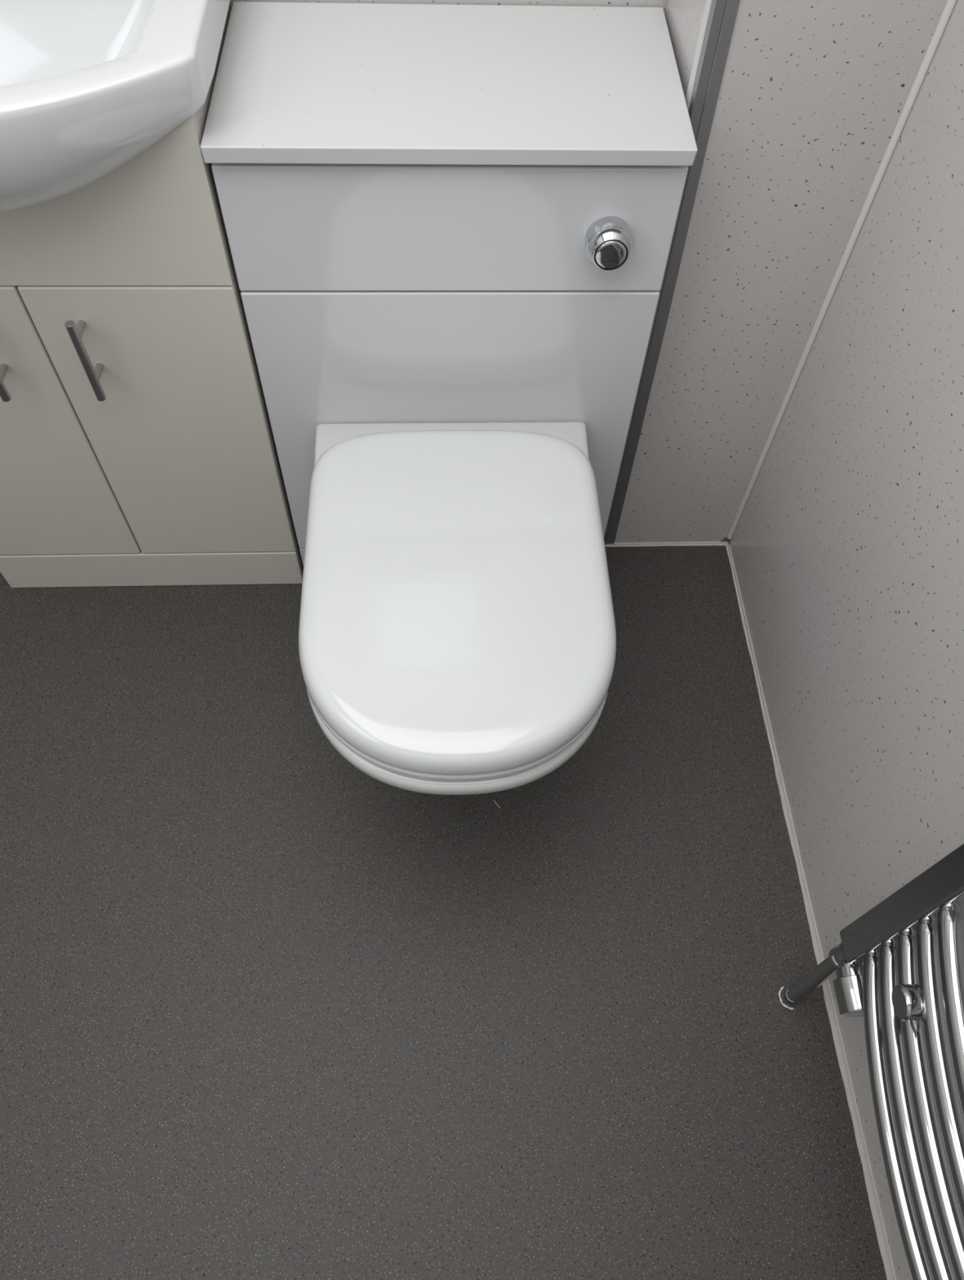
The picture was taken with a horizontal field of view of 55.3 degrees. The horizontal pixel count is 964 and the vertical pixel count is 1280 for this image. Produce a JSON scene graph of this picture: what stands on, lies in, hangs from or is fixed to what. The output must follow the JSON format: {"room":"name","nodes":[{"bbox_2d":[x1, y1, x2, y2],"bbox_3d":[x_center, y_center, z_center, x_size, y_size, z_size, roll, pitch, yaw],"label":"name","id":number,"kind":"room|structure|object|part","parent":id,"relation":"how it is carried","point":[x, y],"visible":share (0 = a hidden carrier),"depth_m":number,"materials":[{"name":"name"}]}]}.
{"room":"bathroom","nodes":[
{"label":"bathroom","id":0,"kind":"room"},
{"bbox_2d":[0,545,887,1279],"bbox_3d":[-0.422,0.622,1.167,2.000,0.050,2.439,-1,58,-3],"label":"floor","id":1,"kind":"structure","parent":0,"point":[272,1007],"depth_m":1.25,"materials":[{"name":"plastic"}]},
{"bbox_2d":[0,4,303,587],"bbox_3d":[-0.548,-0.410,1.300,0.494,0.800,0.331,-1,58,-3],"label":"vanity cabinet","id":2,"kind":"object","parent":1,"relation":"on","point":[138,446],"visible":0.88,"depth_m":1.21,"materials":[{"name":"laminate"}]},
{"bbox_3d":[-0.600,-0.347,1.120,0.011,0.117,0.039,-1,58,-3],"label":"handle","id":3,"kind":"part","parent":2,"relation":"part of","materials":[{"name":"metal"}]},
{"bbox_3d":[-0.670,-0.279,1.278,0.243,0.509,0.018,-1,58,-3],"label":"door","id":4,"kind":"part","parent":2,"relation":"part of","materials":[{"name":"beige laminate"}]},
{"bbox_3d":[-0.482,-0.349,1.125,0.011,0.117,0.039,-1,58,-3],"label":"handle","id":5,"kind":"part","parent":2,"relation":"part of","materials":[{"name":"metal"}]},
{"bbox_2d":[0,0,230,213],"bbox_3d":[-0.536,-0.576,0.959,0.522,0.154,0.403,-1,58,-3],"label":"basin","id":6,"kind":"object","parent":2,"relation":"in","point":[87,86],"visible":1,"depth_m":0.88,"materials":[{"name":"ceramic"}]},
{"bbox_3d":[-0.422,-0.283,1.289,0.248,0.509,0.018,-1,58,-3],"label":"door","id":7,"kind":"part","parent":2,"relation":"part of","materials":[{"name":"beige laminate"}]},
{"bbox_2d":[200,1,697,565],"bbox_3d":[-0.044,-0.416,1.336,0.512,0.774,0.322,-1,58,-3],"label":"base cabinet","id":8,"kind":"object","parent":1,"relation":"on","point":[432,213],"visible":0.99,"depth_m":1.04,"materials":[{"name":"white laminate"}]},
{"bbox_3d":[-0.033,-0.622,1.019,0.512,0.018,0.300,-1,58,-3],"label":"panel","id":9,"kind":"part","parent":8,"relation":"part of","materials":[{"name":"white laminate"}]},
{"bbox_3d":[-0.034,-0.464,1.035,0.502,0.154,0.019,-1,58,-3],"label":"panel","id":10,"kind":"part","parent":8,"relation":"part of","materials":[{"name":"white laminate"}]},
{"bbox_3d":[-0.043,-0.292,1.313,0.502,0.495,0.019,-1,58,-3],"label":"panel","id":11,"kind":"part","parent":8,"relation":"part of","materials":[{"name":"white laminate"}]},
{"bbox_3d":[0.144,-0.429,1.025,0.035,0.035,0.003,-1,58,-3],"label":"push plate","id":12,"kind":"part","parent":8,"relation":"part of","materials":[{"name":"silver metal"}]},
{"bbox_2d":[298,422,616,795],"bbox_3d":[-0.036,0.012,1.268,0.376,0.440,0.544,-1,58,-3],"label":"toilet","id":13,"kind":"object","parent":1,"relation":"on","point":[457,630],"visible":1,"depth_m":1.05,"materials":[{"name":"ceramic"}]},
{"bbox_3d":[-0.030,-0.054,1.108,0.365,0.019,0.481,-1,58,-3],"label":"seat","id":14,"kind":"part","parent":13,"relation":"part of","materials":[{"name":"white plastic"}]},
{"bbox_2d":[777,986,793,1009],"bbox_3d":[0.410,0.487,1.246,0.014,0.005,0.031,-15,60,-11],"label":"pipe collar","id":15,"kind":"object","parent":1,"relation":"on","point":[782,987],"visible":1,"depth_m":1.24,"materials":[{"name":"silver metal"}]},
{"bbox_2d":[229,0,666,12],"bbox_3d":[-0.540,-0.980,0.740,1.584,2.350,0.050,-1,58,-3],"label":"wall","id":16,"kind":"structure","parent":0,"point":[634,3],"depth_m":1.09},
{"bbox_2d":[614,0,947,542],"bbox_3d":[0.354,-0.881,0.710,0.236,2.350,0.218,-1,58,-3],"label":"wall","id":17,"kind":"structure","parent":0,"point":[813,95],"depth_m":1.11,"materials":[{"name":"white stone"}]},
{"bbox_2d":[604,541,727,546],"bbox_3d":[0.331,-0.172,1.649,0.224,0.006,0.005,-1,58,-3],"label":"baseboard","id":18,"kind":"structure","parent":17,"relation":"attached to","point":[709,543],"depth_m":1.65,"materials":[{"name":"plastic"}]},
{"bbox_2d":[604,0,739,545],"bbox_3d":[0.254,-0.792,0.651,0.031,2.350,0.015,-1,58,-3],"label":"trim","id":19,"kind":"structure","parent":17,"relation":"attached to","point":[722,13],"depth_m":1.09,"materials":[{"name":"grey metal"}]},
{"bbox_2d":[685,0,712,110],"bbox_3d":[0.238,-0.805,0.659,0.004,2.350,0.017,-1,58,-3],"label":"trim","id":20,"kind":"structure","parent":17,"relation":"attached to","point":[708,5],"depth_m":0.96,"materials":[{"name":"white plastic"}]},
{"bbox_2d":[720,537,731,544],"bbox_3d":[0.435,-0.177,1.643,0.017,0.018,0.010,-1,58,-3],"label":"trim","id":21,"kind":"structure","parent":17,"relation":"attached to","point":[725,540],"depth_m":1.65,"materials":[{"name":"grey plastic"}]},
{"bbox_2d":[726,0,957,539],"bbox_3d":[0.473,-0.793,0.647,0.007,2.329,0.008,-1,58,-3],"label":"trim","id":22,"kind":"structure","parent":17,"relation":"attached to","point":[950,4],"depth_m":1.12,"materials":[{"name":"white plastic"}]},
{"bbox_2d":[729,0,963,1279],"bbox_3d":[0.536,-0.024,0.187,0.050,2.350,2.239,-1,58,-3],"label":"wall","id":23,"kind":"structure","parent":0,"point":[846,544],"depth_m":1.09,"materials":[{"name":"white stone"}]},
{"bbox_2d":[725,542,896,1279],"bbox_3d":[0.476,0.681,1.120,0.010,0.020,2.022,-1,58,-3],"label":"baseboard","id":24,"kind":"structure","parent":23,"relation":"attached to","point":[883,1244],"depth_m":1.25,"materials":[{"name":"plastic"}]},
{"bbox_2d":[782,843,963,1279],"bbox_3d":[0.456,0.345,0.574,0.086,1.300,0.543,-1,58,-3],"label":"towel radiator","id":25,"kind":"object","parent":23,"relation":"attached to","point":[908,988],"visible":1,"depth_m":0.88,"materials":[{"name":"silver metal"}]},
{"bbox_3d":[0.432,0.549,0.904,0.056,0.022,0.494,-1,58,-3],"label":"rail","id":26,"kind":"part","parent":25,"relation":"part of","materials":[{"name":"silver metal"}]},
{"bbox_3d":[0.452,0.074,0.616,0.028,1.088,0.039,-1,58,-3],"label":"post","id":27,"kind":"part","parent":25,"relation":"part of","materials":[{"name":"silver metal"}]},
{"bbox_3d":[0.433,0.525,0.865,0.056,0.022,0.494,-1,58,-3],"label":"rail","id":28,"kind":"part","parent":25,"relation":"part of","materials":[{"name":"silver metal"}]},
{"bbox_3d":[0.434,0.501,0.826,0.056,0.022,0.494,-1,58,-3],"label":"rail","id":29,"kind":"part","parent":25,"relation":"part of","materials":[{"name":"silver metal"}]},
{"bbox_3d":[0.436,0.476,0.787,0.056,0.022,0.494,-1,58,-3],"label":"rail","id":30,"kind":"part","parent":25,"relation":"part of","materials":[{"name":"silver metal"}]},
{"bbox_3d":[0.437,0.452,0.748,0.056,0.022,0.494,-1,58,-3],"label":"rail","id":31,"kind":"part","parent":25,"relation":"part of","materials":[{"name":"silver metal"}]}
]}

